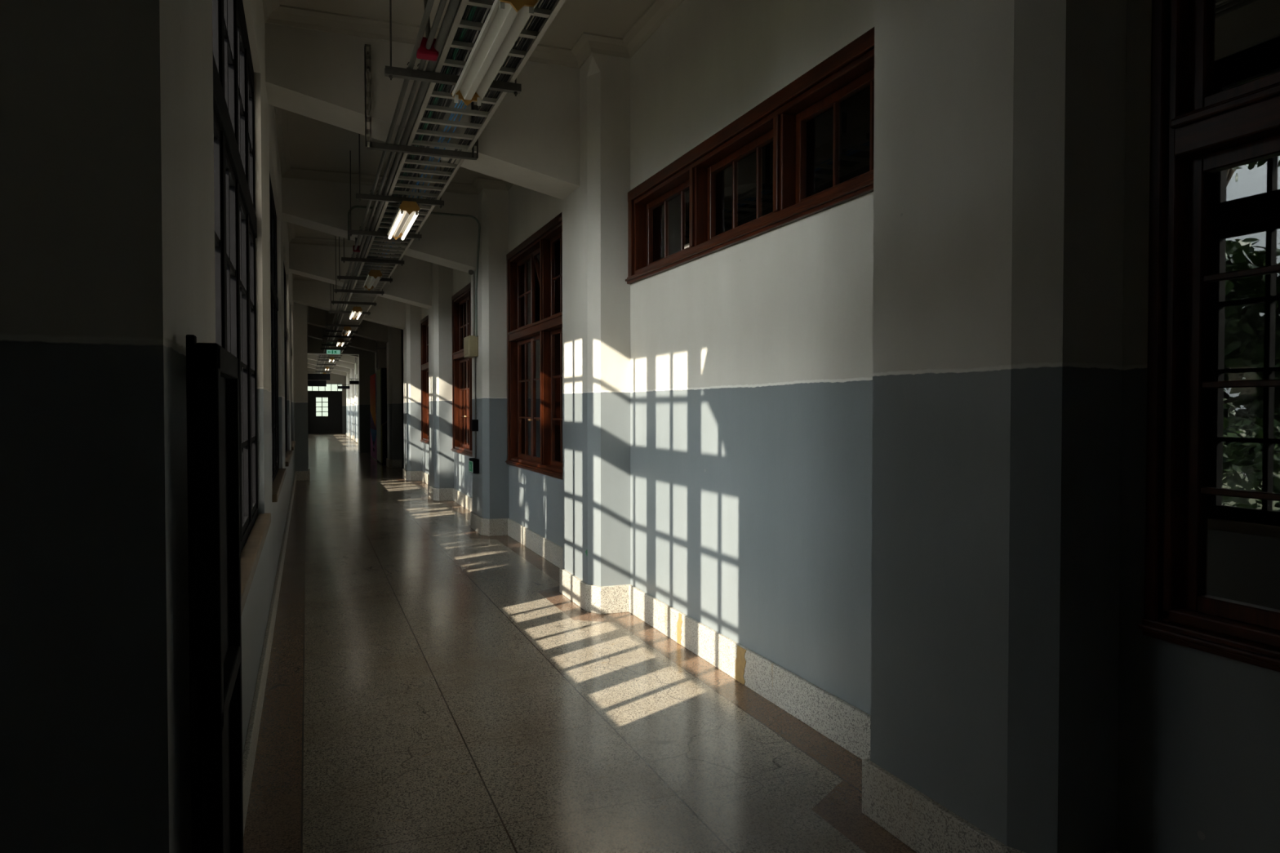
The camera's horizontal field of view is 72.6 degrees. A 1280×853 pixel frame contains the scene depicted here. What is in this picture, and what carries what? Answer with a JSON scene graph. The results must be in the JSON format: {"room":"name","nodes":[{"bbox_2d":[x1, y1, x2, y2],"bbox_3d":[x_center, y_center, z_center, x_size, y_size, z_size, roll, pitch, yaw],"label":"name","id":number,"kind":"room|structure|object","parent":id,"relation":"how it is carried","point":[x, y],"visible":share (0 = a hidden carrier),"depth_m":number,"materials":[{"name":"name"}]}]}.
{"room":"school corridor","nodes":[
{"label":"school corridor","id":0,"kind":"room"},
{"bbox_2d":[0,0,294,852],"bbox_3d":[-10.446,-1.121,25.949,0.480,4.140,52.430,0,1,-21],"label":"wall","id":1,"kind":"structure","parent":0,"point":[107,206],"depth_m":1.54,"materials":[{"name":"paint"}]},
{"bbox_2d":[212,0,271,616],"bbox_3d":[-1.762,-0.723,3.787,0.165,2.655,2.940,0,1,-21],"label":"window","id":2,"kind":"structure","parent":1,"relation":"in","point":[233,113],"depth_m":3.84,"materials":[{"name":"clear glass"}]},
{"bbox_2d":[242,472,296,835],"bbox_3d":[-10.432,0.863,25.985,0.502,0.170,52.452,0,1,-21],"label":"baseboard","id":3,"kind":"structure","parent":1,"relation":"attached to","point":[251,739],"depth_m":4.31,"materials":[{"name":"stone"}]},
{"bbox_2d":[269,173,286,502],"bbox_3d":[-3.237,-0.805,7.644,0.165,2.655,2.940,0,1,-21],"label":"window","id":4,"kind":"structure","parent":1,"relation":"in","point":[278,475],"depth_m":8.29,"materials":[{"name":"clear glass"}]},
{"bbox_2d":[283,261,292,466],"bbox_3d":[-4.713,-0.887,11.500,0.165,2.655,2.940,0,1,-21],"label":"window","id":5,"kind":"structure","parent":1,"relation":"in","point":[288,454],"depth_m":12.21,"materials":[{"name":"clear glass"}]},
{"bbox_2d":[289,302,295,450],"bbox_3d":[-6.188,-0.969,15.357,0.165,2.655,2.940,0,1,-21],"label":"window","id":6,"kind":"structure","parent":1,"relation":"in","point":[293,442],"depth_m":16.22,"materials":[{"name":"clear glass"}]},
{"bbox_2d":[292,273,322,281],"bbox_3d":[-5.101,-2.934,16.047,2.460,0.095,3.670,0,1,-21],"label":"crown molding","id":7,"kind":"structure","parent":1,"relation":"attached to","point":[295,277],"depth_m":17.35,"materials":[{"name":"paint"}]},
{"bbox_2d":[307,380,326,386],"bbox_3d":[-15.223,-2.049,40.631,1.100,0.350,0.040,0,1,-21],"label":"room sign","id":8,"kind":"object","parent":1,"relation":"attached to","point":[310,383],"visible":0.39,"depth_m":40.66,"materials":[{"name":"metal"}]},
{"bbox_2d":[307,372,329,380],"bbox_3d":[-13.689,-2.131,36.718,1.170,0.340,0.040,0,1,-21],"label":"room sign","id":9,"kind":"object","parent":1,"relation":"attached to","point":[310,376],"visible":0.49,"depth_m":36.75,"materials":[{"name":"metal"}]},
{"bbox_2d":[286,222,364,248],"bbox_3d":[-3.625,-2.852,12.190,2.460,0.095,3.670,0,1,-21],"label":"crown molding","id":10,"kind":"structure","parent":1,"relation":"attached to","point":[292,238],"depth_m":13.55,"materials":[{"name":"paint"}]},
{"bbox_2d":[274,106,514,194],"bbox_3d":[-2.150,-2.770,8.334,2.460,0.095,3.670,0,1,-21],"label":"beam","id":11,"kind":"structure","parent":1,"relation":"attached to","point":[478,184],"depth_m":9.76,"materials":[{"name":"paint"}]},
{"bbox_2d":[262,0,684,68],"bbox_3d":[-0.674,-2.688,4.477,2.460,0.095,3.670,0,1,-21],"label":"ceiling beam","id":12,"kind":"structure","parent":1,"relation":"attached to","point":[660,11],"depth_m":5.96,"materials":[{"name":"paint"}]},
{"bbox_2d":[307,367,346,433],"bbox_3d":[-18.474,-1.655,51.047,2.900,4.140,0.200,0,1,-21],"label":"wall","id":13,"kind":"structure","parent":0,"point":[334,378],"depth_m":51.30,"materials":[{"name":"paint"}]},
{"bbox_2d":[307,382,342,433],"bbox_3d":[-18.570,-1.067,50.931,2.190,2.970,0.172,0,1,-21],"label":"door","id":14,"kind":"structure","parent":13,"relation":"in","point":[331,424],"depth_m":51.03,"materials":[{"name":"black wood"}]},
{"bbox_2d":[279,0,654,239],"bbox_3d":[-8.153,-3.278,24.119,4.750,0.250,63.400,0,1,-21],"label":"ceiling","id":15,"kind":"structure","parent":0,"point":[313,144],"depth_m":6.16,"materials":[{"name":"paint"}]},
{"bbox_2d":[307,363,346,376],"bbox_3d":[-16.307,-3.108,44.927,2.200,0.975,0.460,0,1,-21],"label":"beam","id":16,"kind":"structure","parent":15,"relation":"attached to","point":[310,366],"depth_m":44.88,"materials":[{"name":"paint"}]},
{"bbox_2d":[318,355,338,360],"bbox_3d":[-11.780,-2.902,32.913,0.740,0.875,0.042,0,1,-21],"label":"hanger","id":17,"kind":"object","parent":15,"relation":"hanging from","point":[322,359],"visible":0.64,"depth_m":32.84,"materials":[{"name":"metal"}]},
{"bbox_2d":[307,359,350,373],"bbox_3d":[-14.831,-3.026,41.071,2.200,0.975,0.460,0,1,-21],"label":"beam","id":18,"kind":"structure","parent":15,"relation":"attached to","point":[309,361],"depth_m":41.02,"materials":[{"name":"paint"}]},
{"bbox_2d":[318,355,340,358],"bbox_3d":[-11.066,-2.863,31.045,0.740,0.875,0.042,0,1,-21],"label":"hanger","id":19,"kind":"object","parent":15,"relation":"hanging from","point":[319,357],"visible":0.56,"depth_m":31.04,"materials":[{"name":"metal"}]},
{"bbox_2d":[307,354,354,369],"bbox_3d":[-13.356,-2.944,37.214,2.200,0.975,0.460,0,1,-21],"label":"beam","id":20,"kind":"structure","parent":15,"relation":"attached to","point":[312,357],"depth_m":37.19,"materials":[{"name":"paint"}]},
{"bbox_2d":[306,336,359,355],"bbox_3d":[-10.304,-2.842,29.249,2.170,0.840,0.700,0,1,-21],"label":"beam","id":21,"kind":"structure","parent":15,"relation":"attached to","point":[314,345],"depth_m":28.78,"materials":[{"name":"paint"}]},
{"bbox_2d":[320,347,346,350],"bbox_3d":[-9.386,-2.769,26.656,0.740,0.875,0.042,0,1,-21],"label":"hanger","id":22,"kind":"object","parent":15,"relation":"hanging from","point":[321,348],"visible":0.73,"depth_m":26.63,"materials":[{"name":"metal"}]},
{"bbox_2d":[321,342,348,346],"bbox_3d":[-8.779,-2.736,25.069,0.740,0.875,0.042,0,1,-21],"label":"hanger","id":23,"kind":"object","parent":15,"relation":"hanging from","point":[327,344],"visible":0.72,"depth_m":25.03,"materials":[{"name":"metal"}]},
{"bbox_2d":[314,354,357,364],"bbox_3d":[-11.880,-2.862,33.357,2.200,0.975,0.460,0,1,-21],"label":"beam","id":24,"kind":"structure","parent":15,"relation":"attached to","point":[346,358],"depth_m":33.39,"materials":[{"name":"paint"}]},
{"bbox_2d":[322,328,351,342],"bbox_3d":[-8.208,-2.704,23.575,0.740,0.875,0.042,0,1,-21],"label":"hanger","id":25,"kind":"object","parent":15,"relation":"hanging from","point":[323,340],"visible":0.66,"depth_m":23.51,"materials":[{"name":"metal"}]},
{"bbox_2d":[323,333,354,338],"bbox_3d":[-7.636,-2.672,22.081,0.740,0.875,0.042,0,1,-21],"label":"hanger","id":26,"kind":"object","parent":15,"relation":"hanging from","point":[324,336],"visible":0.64,"depth_m":22.08,"materials":[{"name":"metal"}]},
{"bbox_2d":[316,0,434,373],"bbox_3d":[-8.641,-2.361,24.059,0.028,0.028,48.800,0,1,-21],"label":"conduit","id":27,"kind":"object","parent":26,"relation":"attached to","point":[428,6],"visible":0.93,"depth_m":5.43,"materials":[{"name":"metal"}]},
{"bbox_2d":[324,310,357,333],"bbox_3d":[-7.064,-2.640,20.587,0.740,0.875,0.042,0,1,-21],"label":"hanger","id":28,"kind":"object","parent":15,"relation":"hanging from","point":[326,330],"visible":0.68,"depth_m":20.51,"materials":[{"name":"metal"}]},
{"bbox_2d":[306,324,376,352],"bbox_3d":[-8.929,-2.698,25.644,2.200,0.975,0.460,0,1,-21],"label":"beam","id":29,"kind":"structure","parent":15,"relation":"attached to","point":[313,331],"depth_m":25.61,"materials":[{"name":"paint"}]},
{"bbox_2d":[325,312,361,328],"bbox_3d":[-6.493,-2.609,19.093,0.740,0.875,0.042,0,1,-21],"label":"hanger","id":30,"kind":"object","parent":15,"relation":"hanging from","point":[327,324],"visible":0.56,"depth_m":19.05,"materials":[{"name":"metal"}]},
{"bbox_2d":[306,305,388,342],"bbox_3d":[-7.454,-2.616,21.788,2.200,0.975,0.460,0,1,-21],"label":"beam","id":31,"kind":"structure","parent":15,"relation":"attached to","point":[315,316],"depth_m":21.74,"materials":[{"name":"paint"}]},
{"bbox_2d":[293,280,405,329],"bbox_3d":[-5.978,-2.534,17.931,2.200,0.975,0.460,0,1,-21],"label":"beam","id":32,"kind":"structure","parent":15,"relation":"attached to","point":[387,312],"depth_m":17.64,"materials":[{"name":"paint"}]},
{"bbox_2d":[328,288,370,315],"bbox_3d":[-5.492,-2.553,16.478,0.740,0.875,0.042,0,1,-21],"label":"hanger","id":33,"kind":"object","parent":15,"relation":"hanging from","point":[331,311],"visible":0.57,"depth_m":16.41,"materials":[{"name":"metal"}]},
{"bbox_2d":[331,284,376,306],"bbox_3d":[-4.928,-2.522,15.003,0.740,0.875,0.042,0,1,-21],"label":"hanger","id":34,"kind":"object","parent":15,"relation":"hanging from","point":[333,302],"visible":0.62,"depth_m":14.98,"materials":[{"name":"metal"}]},
{"bbox_2d":[355,357,357,374],"bbox_3d":[-10.540,-2.632,32.322,0.040,1.390,0.800,0,1,-21],"label":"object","id":35,"kind":"object","parent":15,"relation":"hanging from","point":[356,362],"visible":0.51,"depth_m":32.01,"materials":[{"name":"metal"}]},
{"bbox_2d":[352,237,359,252],"bbox_3d":[-3.305,-2.448,10.148,0.080,0.816,0.076,0,1,-21],"label":"junction box","id":36,"kind":"object","parent":15,"relation":"attached to","point":[358,246],"visible":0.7,"depth_m":10.13,"materials":[{"name":"metal"}]},
{"bbox_2d":[333,236,384,295],"bbox_3d":[-4.364,-2.490,13.527,0.740,0.875,0.042,0,1,-21],"label":"hanger","id":37,"kind":"object","parent":15,"relation":"hanging from","point":[335,290],"visible":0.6,"depth_m":13.49,"materials":[{"name":"metal"}]},
{"bbox_2d":[288,243,431,309],"bbox_3d":[-4.503,-2.452,14.075,2.200,0.975,0.460,0,1,-21],"label":"beam","id":38,"kind":"structure","parent":15,"relation":"attached to","point":[411,283],"depth_m":13.89,"materials":[{"name":"paint"}]},
{"bbox_2d":[337,236,392,283],"bbox_3d":[-3.845,-2.462,12.173,0.740,0.875,0.042,0,1,-21],"label":"hanger","id":39,"kind":"object","parent":15,"relation":"hanging from","point":[349,277],"visible":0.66,"depth_m":12.12,"materials":[{"name":"metal"}]},
{"bbox_2d":[341,237,404,266],"bbox_3d":[-3.281,-2.430,10.698,0.740,0.875,0.042,0,1,-21],"label":"hanger","id":40,"kind":"object","parent":15,"relation":"hanging from","point":[344,259],"visible":0.65,"depth_m":10.68,"materials":[{"name":"metal"}]},
{"bbox_2d":[281,177,478,272],"bbox_3d":[-3.027,-2.370,10.218,2.200,0.975,0.460,0,1,-21],"label":"beam","id":41,"kind":"structure","parent":15,"relation":"attached to","point":[447,241],"depth_m":10.12,"materials":[{"name":"paint"}]},
{"bbox_2d":[347,150,422,240],"bbox_3d":[-2.656,-2.396,9.064,0.740,0.875,0.042,0,1,-21],"label":"hanger","id":42,"kind":"object","parent":15,"relation":"hanging from","point":[350,232],"visible":0.6,"depth_m":9.00,"materials":[{"name":"metal"}]},
{"bbox_2d":[355,133,444,208],"bbox_3d":[-2.081,-2.364,7.560,0.740,0.875,0.042,0,1,-21],"label":"hanger","id":43,"kind":"object","parent":15,"relation":"hanging from","point":[359,196],"visible":0.63,"depth_m":7.53,"materials":[{"name":"metal"}]},
{"bbox_2d":[264,22,579,199],"bbox_3d":[-1.552,-2.288,6.361,2.200,0.975,0.460,0,1,-21],"label":"beam","id":44,"kind":"structure","parent":15,"relation":"attached to","point":[531,140],"depth_m":6.22,"materials":[{"name":"paint"}]},
{"bbox_2d":[364,44,478,159],"bbox_3d":[-1.523,-2.263,6.095,0.770,0.695,0.069,0,1,-21],"label":"bracket","id":45,"kind":"object","parent":44,"relation":"attached to","point":[369,144],"visible":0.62,"depth_m":6.03,"materials":[{"name":"metal"}]},
{"bbox_2d":[416,0,438,61],"bbox_3d":[-1.096,-2.322,4.489,0.104,0.827,0.096,0,1,-21],"label":"junction box","id":46,"kind":"object","parent":15,"relation":"attached to","point":[432,54],"visible":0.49,"depth_m":4.46,"materials":[{"name":"metal"}]},
{"bbox_2d":[318,0,447,373],"bbox_3d":[-8.591,-2.361,24.078,0.028,0.028,48.800,0,1,-21],"label":"conduit","id":47,"kind":"object","parent":46,"relation":"attached to","point":[442,5],"visible":0.88,"depth_m":5.54,"materials":[{"name":"metal"}]},
{"bbox_2d":[384,0,521,96],"bbox_3d":[-1.023,-2.305,4.796,0.740,0.875,0.042,0,1,-21],"label":"hanger","id":48,"kind":"object","parent":15,"relation":"hanging from","point":[392,72],"visible":0.66,"depth_m":4.74,"materials":[{"name":"metal"}]},
{"bbox_2d":[243,433,916,852],"bbox_3d":[-8.129,1.111,24.221,4.700,0.250,63.400,0,1,-21],"label":"floor","id":49,"kind":"structure","parent":0,"point":[433,684],"depth_m":4.17,"materials":[{"name":"stone"}]},
{"bbox_2d":[186,334,243,852],"bbox_3d":[-0.919,0.634,2.031,0.186,1.645,0.576,0,1,-21],"label":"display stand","id":50,"kind":"object","parent":49,"relation":"on","point":[212,372],"visible":1,"depth_m":1.75,"materials":[{"name":"wood"}]},
{"bbox_2d":[293,302,308,471],"bbox_3d":[-7.132,-0.959,18.294,0.280,4.140,0.600,0,1,-21],"label":"pillar","id":51,"kind":"structure","parent":49,"relation":"on","point":[300,342],"depth_m":18.02,"materials":[{"name":"paint"}]},
{"bbox_2d":[294,469,309,480],"bbox_3d":[-7.111,1.016,18.344,0.285,0.190,0.650,0,1,-21],"label":"baseboard","id":52,"kind":"structure","parent":51,"relation":"attached to","point":[300,475],"depth_m":18.04,"materials":[{"name":"stone"}]},
{"bbox_2d":[346,372,350,433],"bbox_3d":[-15.094,-1.532,45.275,0.310,4.140,0.800,0,1,-21],"label":"pillar","id":53,"kind":"structure","parent":49,"relation":"on","point":[348,390],"depth_m":44.91,"materials":[{"name":"paint"}]},
{"bbox_2d":[349,368,354,435],"bbox_3d":[-13.618,-1.450,41.418,0.310,4.140,0.800,0,1,-21],"label":"pillar","id":54,"kind":"structure","parent":49,"relation":"on","point":[352,371],"depth_m":41.05,"materials":[{"name":"paint"}]},
{"bbox_2d":[354,364,358,438],"bbox_3d":[-12.143,-1.368,37.562,0.310,4.140,0.800,0,1,-21],"label":"pillar","id":55,"kind":"structure","parent":49,"relation":"on","point":[356,404],"depth_m":37.20,"materials":[{"name":"paint"}]},
{"bbox_2d":[357,349,374,453],"bbox_3d":[-9.294,-1.201,29.697,0.570,4.140,0.850,0,1,-21],"label":"pillar","id":56,"kind":"structure","parent":49,"relation":"on","point":[366,359],"depth_m":29.28,"materials":[{"name":"paint"}]},
{"bbox_2d":[349,378,359,384],"bbox_3d":[-9.646,-1.520,29.389,0.298,0.190,0.040,0,1,-21],"label":"room sign","id":57,"kind":"object","parent":56,"relation":"attached to","point":[351,382],"visible":1,"depth_m":29.37,"materials":[{"name":"metal"}]},
{"bbox_2d":[369,373,377,461],"bbox_3d":[-7.810,-0.284,25.599,0.098,2.480,2.640,0,1,-21],"label":"mural panel","id":58,"kind":"object","parent":49,"relation":"on","point":[372,378],"visible":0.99,"depth_m":25.50,"materials":[{"name":"paint"}]},
{"bbox_2d":[374,340,386,373],"bbox_3d":[-7.716,-1.122,25.992,0.310,4.140,0.800,0,1,-21],"label":"pillar","id":59,"kind":"structure","parent":49,"relation":"on","point":[381,353],"depth_m":25.61,"materials":[{"name":"paint"}]},
{"bbox_2d":[376,368,386,465],"bbox_3d":[-6.910,-0.276,23.596,0.328,2.550,1.584,0,1,-21],"label":"tall cabinet","id":60,"kind":"object","parent":49,"relation":"on","point":[381,374],"visible":0.68,"depth_m":22.88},
{"bbox_2d":[386,325,403,466],"bbox_3d":[-6.241,-1.040,22.135,0.310,4.140,0.800,0,1,-21],"label":"pillar","id":61,"kind":"structure","parent":49,"relation":"on","point":[394,359],"depth_m":21.78,"materials":[{"name":"paint"}]},
{"bbox_2d":[386,457,402,467],"bbox_3d":[-6.261,0.929,22.169,0.312,0.200,0.844,0,1,-21],"label":"baseboard","id":62,"kind":"structure","parent":61,"relation":"attached to","point":[389,463],"depth_m":21.80,"materials":[{"name":"stone"}]},
{"bbox_2d":[403,303,422,471],"bbox_3d":[-4.766,-0.959,18.279,0.310,4.140,0.800,0,1,-21],"label":"pillar","id":63,"kind":"structure","parent":49,"relation":"on","point":[411,333],"depth_m":17.93,"materials":[{"name":"paint"}]},
{"bbox_2d":[402,468,421,480],"bbox_3d":[-4.785,1.011,18.313,0.312,0.200,0.844,0,1,-21],"label":"baseboard","id":64,"kind":"structure","parent":63,"relation":"attached to","point":[406,475],"depth_m":17.94,"materials":[{"name":"stone"}]},
{"bbox_2d":[428,262,453,488],"bbox_3d":[-3.290,-0.877,14.422,0.310,4.140,0.800,0,1,-21],"label":"pillar","id":65,"kind":"structure","parent":49,"relation":"on","point":[440,315],"depth_m":14.07,"materials":[{"name":"paint"}]},
{"bbox_2d":[427,484,453,501],"bbox_3d":[-3.310,1.093,14.456,0.312,0.200,0.844,0,1,-21],"label":"baseboard","id":66,"kind":"structure","parent":65,"relation":"attached to","point":[435,494],"depth_m":14.09,"materials":[{"name":"stone"}]},
{"bbox_2d":[471,188,509,519],"bbox_3d":[-1.815,-0.795,10.566,0.310,4.140,0.800,0,1,-21],"label":"pillar","id":67,"kind":"structure","parent":49,"relation":"on","point":[491,486],"depth_m":10.21,"materials":[{"name":"paint"}]},
{"bbox_2d":[347,205,480,337],"bbox_3d":[-2.589,-1.764,10.023,1.476,1.402,0.245,0,1,-21],"label":"conduit","id":68,"kind":"object","parent":67,"relation":"attached to","point":[353,206],"visible":0.91,"depth_m":10.17,"materials":[{"name":"metal"}]},
{"bbox_2d":[463,335,478,358],"bbox_3d":[-2.063,-0.971,10.616,0.116,0.250,0.380,0,1,-21],"label":"box","id":69,"kind":"object","parent":67,"relation":"attached to","point":[470,342],"visible":0.98,"depth_m":10.45,"materials":[{"name":"beige metal"}]},
{"bbox_2d":[471,271,474,335],"bbox_3d":[-2.048,-1.497,10.654,0.044,0.820,0.044,0,1,-21],"label":"conduit","id":70,"kind":"object","parent":67,"relation":"attached to","point":[473,275],"visible":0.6,"depth_m":10.64,"materials":[{"name":"white metal"}]},
{"bbox_2d":[468,457,479,473],"bbox_3d":[-2.018,0.475,10.579,0.081,0.170,0.280,0,1,-21],"label":"exit sign","id":71,"kind":"object","parent":67,"relation":"attached to","point":[473,464],"visible":0.99,"depth_m":10.46,"materials":[{"name":"plastic"}]},
{"bbox_2d":[471,356,478,458],"bbox_3d":[-1.999,-0.228,10.528,0.070,1.232,0.100,0,1,-21],"label":"pipe","id":72,"kind":"object","parent":67,"relation":"attached to","point":[474,423],"visible":1,"depth_m":10.52,"materials":[{"name":"metal"}]},
{"bbox_2d":[471,419,478,431],"bbox_3d":[-1.999,-0.014,10.533,0.070,0.140,0.100,0,1,-21],"label":"switch","id":73,"kind":"object","parent":72,"relation":"attached to","point":[474,423],"depth_m":10.49,"materials":[{"name":"black plastic"}]},
{"bbox_2d":[470,511,507,536],"bbox_3d":[-1.834,1.175,10.600,0.312,0.200,0.844,0,1,-21],"label":"baseboard","id":74,"kind":"structure","parent":67,"relation":"attached to","point":[484,526],"depth_m":10.24,"materials":[{"name":"stone"}]},
{"bbox_2d":[562,53,630,586],"bbox_3d":[-0.339,-0.713,6.709,0.310,4.140,0.800,0,1,-21],"label":"pillar","id":75,"kind":"structure","parent":49,"relation":"on","point":[596,292],"depth_m":6.37,"materials":[{"name":"paint"}]},
{"bbox_2d":[559,568,631,614],"bbox_3d":[-0.359,1.257,6.743,0.312,0.200,0.844,0,1,-21],"label":"baseboard","id":76,"kind":"structure","parent":75,"relation":"attached to","point":[596,599],"depth_m":6.39,"materials":[{"name":"stone"}]},
{"bbox_2d":[870,0,1126,852],"bbox_3d":[1.136,-0.631,2.852,0.310,4.140,0.800,0,1,-21],"label":"pillar","id":77,"kind":"structure","parent":49,"relation":"on","point":[999,144],"depth_m":2.59,"materials":[{"name":"paint"}]},
{"bbox_2d":[862,758,1121,852],"bbox_3d":[1.117,1.339,2.887,0.312,0.200,0.844,0,1,-21],"label":"baseboard","id":78,"kind":"structure","parent":77,"relation":"attached to","point":[916,820],"depth_m":2.94,"materials":[{"name":"stone"}]},
{"bbox_2d":[401,0,1279,852],"bbox_3d":[-6.174,-1.065,23.317,0.700,4.140,60.401,0,1,-21],"label":"wall","id":79,"kind":"structure","parent":0,"point":[751,360],"depth_m":4.23,"materials":[{"name":"paint"}]},
{"bbox_2d":[337,384,350,388],"bbox_3d":[-14.727,-1.992,43.606,0.770,0.210,0.040,0,1,-21],"label":"room sign","id":80,"kind":"object","parent":79,"relation":"attached to","point":[339,386],"visible":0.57,"depth_m":43.56,"materials":[{"name":"metal"}]},
{"bbox_2d":[420,315,429,444],"bbox_3d":[-3.906,-0.901,16.529,0.175,2.500,3.077,0,1,-21],"label":"window","id":81,"kind":"structure","parent":79,"relation":"in","point":[424,322],"depth_m":17.86,"materials":[{"name":"brown wood"}]},
{"bbox_2d":[451,282,471,457],"bbox_3d":[-2.431,-0.819,12.673,0.175,2.500,3.077,0,1,-21],"label":"window","id":82,"kind":"structure","parent":79,"relation":"in","point":[460,300],"depth_m":13.82,"materials":[{"name":"brown wood"}]},
{"bbox_2d":[505,211,562,479],"bbox_3d":[-0.869,-0.758,8.849,0.360,2.460,3.077,0,1,-21],"label":"window","id":83,"kind":"structure","parent":79,"relation":"in","point":[534,349],"depth_m":9.29,"materials":[{"name":"brown wood"}]},
{"bbox_2d":[421,471,871,759],"bbox_3d":[-6.515,0.906,23.240,0.022,0.200,60.378,0,1,-21],"label":"baseboard","id":84,"kind":"structure","parent":79,"relation":"attached to","point":[846,725],"depth_m":4.63,"materials":[{"name":"stone"}]},
{"bbox_2d":[676,613,682,644],"bbox_3d":[0.252,1.283,5.518,0.004,0.195,0.082,0,1,-21],"label":"sealant streak","id":85,"kind":"object","parent":79,"relation":"attached to","point":[679,623],"visible":1,"depth_m":5.52},
{"bbox_2d":[734,645,746,684],"bbox_3d":[0.549,1.299,4.742,0.004,0.195,0.128,0,1,-21],"label":"sealant streak","id":86,"kind":"object","parent":79,"relation":"attached to","point":[740,662],"visible":1,"depth_m":4.74},
{"bbox_2d":[625,26,874,284],"bbox_3d":[0.545,-1.344,4.880,0.175,0.670,3.217,0,1,-21],"label":"window","id":87,"kind":"structure","parent":79,"relation":"in","point":[805,150],"depth_m":4.56,"materials":[{"name":"brown wood"}]},
{"bbox_2d":[1137,0,1279,672],"bbox_3d":[2.037,-0.601,0.994,0.175,2.440,3.125,0,1,-21],"label":"window","id":88,"kind":"structure","parent":79,"relation":"in","point":[1197,133],"depth_m":2.37,"materials":[{"name":"brown wood"}]},
{"bbox_2d":[534,0,1279,609],"bbox_3d":[1.497,-0.726,7.325,3.160,4.340,25.140,0,1,-21],"label":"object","id":89,"kind":"structure","parent":0,"point":[1243,552],"depth_m":3.23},
{"bbox_3d":[-0.076,-2.206,2.505,2.200,0.975,0.460,0,1,-21],"label":"beam","id":90,"kind":"structure","parent":0,"visible":0},
{"bbox_2d":[320,0,565,373],"bbox_3d":[-8.319,-2.393,24.181,0.434,0.094,48.800,0,1,-21],"label":"cable tray","id":91,"kind":"object","parent":90,"relation":"hanging from","point":[549,15],"visible":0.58,"depth_m":6.08,"materials":[{"name":"metal"}]},
{"bbox_2d":[326,349,340,354],"bbox_3d":[-8.855,-2.226,25.152,0.380,0.283,0.050,0,1,-21],"label":"exit sign","id":92,"kind":"object","parent":91,"relation":"hanging from","point":[328,351],"visible":0.93,"depth_m":25.12,"materials":[{"name":"green plastic"}]},
{"bbox_2d":[336,337,344,346],"bbox_3d":[-7.933,-2.239,23.047,0.176,0.164,1.234,0,1,-21],"label":"fluorescent light","id":93,"kind":"object","parent":91,"relation":"hanging from","point":[340,341],"visible":0.98,"depth_m":22.57,"materials":[{"name":"metal"}]},
{"bbox_2d":[341,326,351,336],"bbox_3d":[-6.611,-2.166,19.592,0.176,0.164,1.234,0,1,-21],"label":"fluorescent light","id":94,"kind":"object","parent":91,"relation":"hanging from","point":[347,330],"visible":1,"depth_m":19.24,"materials":[{"name":"white metal"}]},
{"bbox_2d":[349,305,362,319],"bbox_3d":[-5.189,-2.087,15.876,0.176,0.164,1.234,0,1,-21],"label":"fluorescent light","id":95,"kind":"object","parent":91,"relation":"hanging from","point":[356,312],"visible":1,"depth_m":15.54,"materials":[{"name":"metal"}]},
{"bbox_2d":[363,269,382,290],"bbox_3d":[-3.635,-2.000,11.814,0.176,0.164,1.234,0,1,-21],"label":"fluorescent light","id":96,"kind":"object","parent":91,"relation":"hanging from","point":[373,277],"visible":1,"depth_m":11.66,"materials":[{"name":"metal"}]},
{"bbox_2d":[319,0,460,373],"bbox_3d":[-8.543,-2.369,24.096,0.044,0.044,48.800,0,1,-21],"label":"conduit","id":97,"kind":"object","parent":91,"relation":"attached to","point":[452,6],"visible":0.72,"depth_m":5.52,"materials":[{"name":"metal"}]},
{"bbox_2d":[386,200,419,239],"bbox_3d":[-2.206,-1.921,8.079,0.176,0.164,1.234,0,1,-21],"label":"fluorescent light","id":98,"kind":"object","parent":91,"relation":"hanging from","point":[406,214],"visible":1,"depth_m":7.87,"materials":[{"name":"white metal"}]},
{"bbox_2d":[362,99,459,294],"bbox_3d":[-3.279,-2.105,11.043,0.059,0.016,20.650,0,1,-21],"label":"cable","id":99,"kind":"object","parent":91,"relation":"in","point":[459,100],"visible":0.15,"depth_m":6.51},
{"bbox_2d":[366,100,462,288],"bbox_3d":[-3.300,-2.105,11.035,0.059,0.016,20.650,0,1,-21],"label":"cable","id":100,"kind":"object","parent":91,"relation":"in","point":[461,100],"visible":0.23,"depth_m":6.03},
{"bbox_2d":[377,101,464,269],"bbox_3d":[-3.259,-2.105,11.050,0.055,0.016,20.650,0,1,-21],"label":"cable","id":101,"kind":"object","parent":91,"relation":"in","point":[463,101],"visible":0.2,"depth_m":6.11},
{"bbox_2d":[380,104,466,266],"bbox_3d":[-3.238,-2.105,11.059,0.059,0.016,20.650,0,1,-21],"label":"cable","id":102,"kind":"object","parent":91,"relation":"in","point":[465,104],"visible":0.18,"depth_m":6.28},
{"bbox_2d":[351,0,556,300],"bbox_3d":[-8.264,-2.388,24.042,0.406,0.030,48.500,0,1,-21],"label":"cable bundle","id":103,"kind":"object","parent":91,"relation":"on","point":[477,14],"visible":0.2,"depth_m":5.09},
{"bbox_2d":[451,0,537,106],"bbox_3d":[-0.734,-1.839,4.231,0.176,0.164,1.234,0,1,-21],"label":"fluorescent light","id":104,"kind":"object","parent":91,"relation":"attached to","point":[505,20],"visible":1,"depth_m":4.14,"materials":[{"name":"white metal"}]},
{"label":"outside","id":105,"kind":"structure","parent":0,"visible":0},
{"bbox_3d":[-38.953,1.459,17.255,59.540,0.050,140.000,0,1,-21],"label":"ground","id":106,"kind":"structure","parent":105,"visible":0},
{"bbox_2d":[307,384,342,416],"bbox_3d":[-22.650,-3.108,59.163,24.000,7.300,0.400,0,1,-21],"label":"wall","id":107,"kind":"structure","parent":106,"relation":"on","point":[333,387],"depth_m":59.38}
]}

